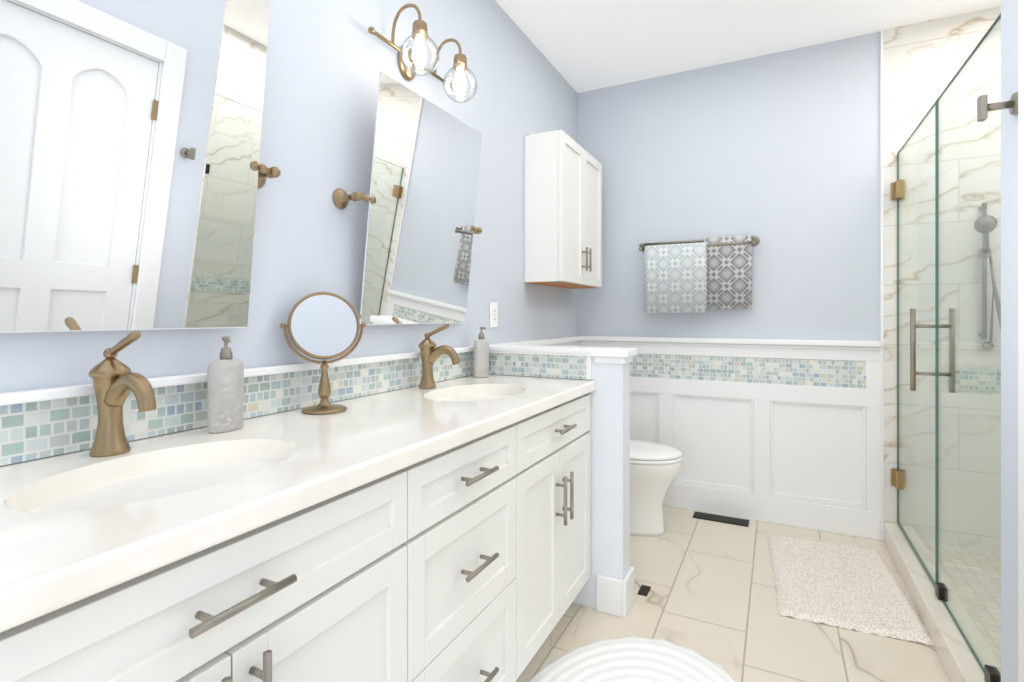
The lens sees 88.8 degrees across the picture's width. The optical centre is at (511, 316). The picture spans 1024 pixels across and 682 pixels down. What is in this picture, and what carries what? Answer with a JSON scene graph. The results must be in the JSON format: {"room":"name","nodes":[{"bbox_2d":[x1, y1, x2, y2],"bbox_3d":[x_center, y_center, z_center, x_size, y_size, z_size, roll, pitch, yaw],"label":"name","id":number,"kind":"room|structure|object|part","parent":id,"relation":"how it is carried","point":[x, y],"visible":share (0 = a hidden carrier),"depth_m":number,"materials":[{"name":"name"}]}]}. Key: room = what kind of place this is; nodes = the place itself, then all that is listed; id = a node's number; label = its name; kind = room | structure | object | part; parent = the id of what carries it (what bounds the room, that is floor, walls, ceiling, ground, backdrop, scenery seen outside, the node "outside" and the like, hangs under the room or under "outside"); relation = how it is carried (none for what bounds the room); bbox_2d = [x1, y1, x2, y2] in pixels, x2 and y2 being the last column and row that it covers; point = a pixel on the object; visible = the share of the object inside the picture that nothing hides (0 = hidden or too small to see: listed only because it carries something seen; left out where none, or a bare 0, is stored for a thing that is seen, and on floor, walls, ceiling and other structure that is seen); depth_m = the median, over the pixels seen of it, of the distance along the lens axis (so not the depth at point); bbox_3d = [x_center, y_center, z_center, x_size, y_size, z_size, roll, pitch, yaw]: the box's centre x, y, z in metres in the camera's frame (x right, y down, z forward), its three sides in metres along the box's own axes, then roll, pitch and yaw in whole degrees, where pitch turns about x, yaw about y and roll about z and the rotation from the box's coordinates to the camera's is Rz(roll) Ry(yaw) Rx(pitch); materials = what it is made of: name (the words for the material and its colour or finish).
{"room":"bathroom","nodes":[
{"label":"bathroom","id":0,"kind":"room"},
{"bbox_2d":[0,0,577,465],"bbox_3d":[-0.724,-0.160,1.315,0.120,2.640,5.130,0,0,27],"label":"wall","id":1,"kind":"structure","parent":0,"point":[328,62],"depth_m":1.61,"materials":[{"name":"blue paint"}]},
{"bbox_2d":[0,0,280,332],"bbox_3d":[-0.757,-0.355,0.984,0.117,0.766,0.762,0,0,27],"label":"mirror","id":2,"kind":"object","parent":1,"relation":"attached to","point":[134,173],"visible":1,"depth_m":1.00,"materials":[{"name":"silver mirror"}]},
{"bbox_2d":[333,71,481,324],"bbox_3d":[-0.309,-0.355,1.867,0.117,0.766,0.762,0,0,27],"label":"mirror","id":3,"kind":"object","parent":1,"relation":"attached to","point":[421,200],"visible":0.98,"depth_m":1.79,"materials":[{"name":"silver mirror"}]},
{"bbox_2d":[368,3,476,102],"bbox_3d":[-0.282,-0.900,1.814,0.213,0.240,0.466,0,0,27],"label":"sconce","id":4,"kind":"object","parent":1,"relation":"attached to","point":[411,64],"visible":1,"depth_m":1.74,"materials":[{"name":"glass"}]},
{"bbox_3d":[-0.243,-0.846,1.794,0.124,0.132,0.364,0,0,27],"label":"glass","id":5,"kind":"part","parent":4,"relation":"part of","materials":[{"name":"clear glass"}]},
{"bbox_2d":[490,302,497,327],"bbox_3d":[-0.084,-0.005,2.431,0.008,0.116,0.072,0,0,27],"label":"electrical outlet plate","id":6,"kind":"object","parent":1,"relation":"attached to","point":[493,315],"visible":1,"depth_m":2.42,"materials":[{"name":"white plastic"}]},
{"bbox_2d":[500,336,581,345],"bbox_3d":[0.185,0.645,2.923,0.045,1.030,1.160,0,0,27],"label":"trim","id":7,"kind":"structure","parent":1,"relation":"attached to","point":[569,341],"depth_m":3.02,"materials":[{"name":"white paint"}]},
{"bbox_2d":[524,130,601,288],"bbox_3d":[0.327,-0.559,2.979,0.243,0.772,0.681,0,0,27],"label":"upper cabinet","id":8,"kind":"object","parent":1,"relation":"attached to","point":[562,209],"visible":1,"depth_m":2.72,"materials":[{"name":"white paint"}]},
{"bbox_2d":[495,0,1000,92],"bbox_3d":[0.498,-1.505,0.695,2.860,0.050,5.130,0,0,27],"label":"ceiling","id":9,"kind":"structure","parent":0,"point":[584,45],"depth_m":2.68,"materials":[{"name":"white paint"}]},
{"bbox_2d":[516,506,1000,681],"bbox_3d":[0.498,1.170,0.695,2.860,0.080,5.130,0,0,27],"label":"floor","id":10,"kind":"structure","parent":0,"point":[711,595],"depth_m":2.01,"materials":[{"name":"tile"}]},
{"bbox_2d":[0,324,595,681],"bbox_3d":[-0.333,0.593,1.334,0.556,1.134,1.918,0,0,27],"label":"bathroom vanity","id":11,"kind":"object","parent":10,"relation":"on","point":[432,526],"visible":1,"depth_m":0.96,"materials":[{"name":"white paint"}]},
{"bbox_2d":[207,336,243,432],"bbox_3d":[-0.640,0.149,1.171,0.057,0.209,0.085,0,0,27],"label":"soap dispenser","id":12,"kind":"object","parent":11,"relation":"on","point":[225,392],"visible":1,"depth_m":1.15,"materials":[{"name":"ceramic"}]},
{"bbox_2d":[280,292,365,414],"bbox_3d":[-0.504,0.094,1.405,0.132,0.320,0.185,0,0,27],"label":"vanity mirror","id":13,"kind":"object","parent":11,"relation":"on","point":[324,326],"visible":1,"depth_m":1.40,"materials":[{"name":"beige metal"}]},
{"bbox_2d":[474,327,488,377],"bbox_3d":[-0.127,0.149,2.189,0.057,0.209,0.086,0,0,27],"label":"soap dispenser","id":14,"kind":"object","parent":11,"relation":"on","point":[481,356],"visible":1,"depth_m":2.16,"materials":[{"name":"ceramic"}]},
{"bbox_2d":[489,344,636,617],"bbox_3d":[0.174,0.645,2.208,0.672,1.030,0.164,0,0,27],"label":"wall","id":15,"kind":"structure","parent":10,"relation":"on","point":[608,587],"depth_m":2.06,"materials":[{"name":"white paint"}]},
{"bbox_2d":[525,636,736,681],"bbox_3d":[0.308,1.149,1.358,0.778,0.025,1.131,0,0,27],"label":"oval rug","id":16,"kind":"object","parent":10,"relation":"on","point":[632,659],"visible":1,"depth_m":1.71,"materials":[{"name":"white fabric"}]},
{"bbox_2d":[637,585,650,595],"bbox_3d":[0.558,1.157,2.206,0.040,0.004,0.080,0,0,27],"label":"floor vent","id":17,"kind":"object","parent":10,"relation":"in","point":[644,590],"visible":1,"depth_m":2.20,"materials":[{"name":"grey metal"}]},
{"bbox_2d":[630,439,681,536],"bbox_3d":[0.566,0.757,2.909,0.735,0.805,0.450,0,0,27],"label":"toilet","id":18,"kind":"object","parent":10,"relation":"on","point":[654,469],"visible":0.42,"depth_m":2.74,"materials":[{"name":"white ceramic"}]},
{"bbox_2d":[693,511,748,526],"bbox_3d":[1.191,1.157,2.984,0.295,0.006,0.100,0,0,27],"label":"floor vent","id":19,"kind":"object","parent":10,"relation":"in","point":[723,519],"visible":1,"depth_m":2.98,"materials":[{"name":"black metal"}]},
{"bbox_2d":[767,534,933,645],"bbox_3d":[1.420,1.150,2.296,0.500,0.024,0.806,0,0,23],"label":"area rug","id":20,"kind":"object","parent":10,"relation":"on","point":[849,587],"visible":1,"depth_m":2.18,"materials":[{"name":"beige fabric"}]},
{"bbox_2d":[884,522,1000,681],"bbox_3d":[1.617,1.110,1.971,0.120,0.100,1.578,0,0,27],"label":"sill","id":21,"kind":"structure","parent":10,"relation":"on","point":[957,658],"depth_m":1.89,"materials":[{"name":"stone"}]},
{"bbox_2d":[891,13,1000,681],"bbox_3d":[1.617,0.114,1.971,0.143,1.888,1.574,0,0,27],"label":"glass","id":22,"kind":"object","parent":21,"relation":"on","point":[898,481],"visible":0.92,"depth_m":1.90,"materials":[{"name":"teal"}]},
{"bbox_2d":[578,6,1000,552],"bbox_3d":[1.682,-0.160,2.895,2.740,2.640,0.134,0,0,27],"label":"wall","id":23,"kind":"structure","parent":0,"point":[777,154],"depth_m":2.82,"materials":[{"name":"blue paint"}]},
{"bbox_2d":[639,235,759,312],"bbox_3d":[1.079,-0.238,3.065,0.674,0.436,0.134,0,0,27],"label":"towel rail","id":24,"kind":"object","parent":23,"relation":"attached to","point":[693,276],"visible":1,"depth_m":3.02,"materials":[{"name":"grey fabric"}]},
{"bbox_2d":[579,336,881,539],"bbox_3d":[1.165,0.645,3.073,1.658,1.030,0.045,0,0,27],"label":"wainscoting","id":25,"kind":"structure","parent":23,"relation":"attached to","point":[783,431],"depth_m":2.94,"materials":[{"name":"white paint"}]},
{"bbox_2d":[974,202,1000,348],"bbox_3d":[2.233,-0.188,2.447,0.143,0.704,0.170,0,0,27],"label":"shower","id":26,"kind":"object","parent":23,"relation":"attached to","point":[984,267],"depth_m":2.46,"materials":[{"name":"silver metal"}]},
{"bbox_2d":[1001,0,1017,681],"bbox_3d":[1.656,-0.160,0.999,1.070,2.640,0.120,0,0,27],"label":"wall","id":27,"kind":"structure","parent":0,"point":[1009,353],"depth_m":1.24,"materials":[{"name":"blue paint"}]},
{"bbox_2d":[977,92,1017,121],"bbox_3d":[1.122,-0.485,1.208,0.069,0.056,0.050,0,0,27],"label":"robe hook","id":28,"kind":"object","parent":27,"relation":"attached to","point":[984,107],"visible":0.94,"depth_m":1.21,"materials":[{"name":"silver metal"}]},
{"bbox_3d":[2.464,-0.160,1.541,0.120,2.640,1.578,0,0,27],"label":"wall","id":29,"kind":"structure","parent":0,"visible":0},
{"bbox_2d":[947,368,1000,391],"bbox_3d":[2.171,0.307,1.858,0.690,0.105,1.278,0,0,27],"label":"mosaic band","id":30,"kind":"object","parent":29,"relation":"attached to","point":[995,376],"depth_m":2.53,"materials":[{"name":"tile"}]},
{"bbox_3d":[0.486,-0.160,-0.258,0.120,2.640,3.180,0,0,27],"label":"wall","id":31,"kind":"structure","parent":0,"visible":0},
{"bbox_2d":[1018,0,1023,681],"bbox_3d":[0.947,0.100,0.708,0.172,2.120,0.940,0,0,27],"label":"door frame","id":32,"kind":"structure","parent":31,"relation":"attached to","point":[1020,340],"depth_m":1.13,"materials":[{"name":"white paint"}]}
]}

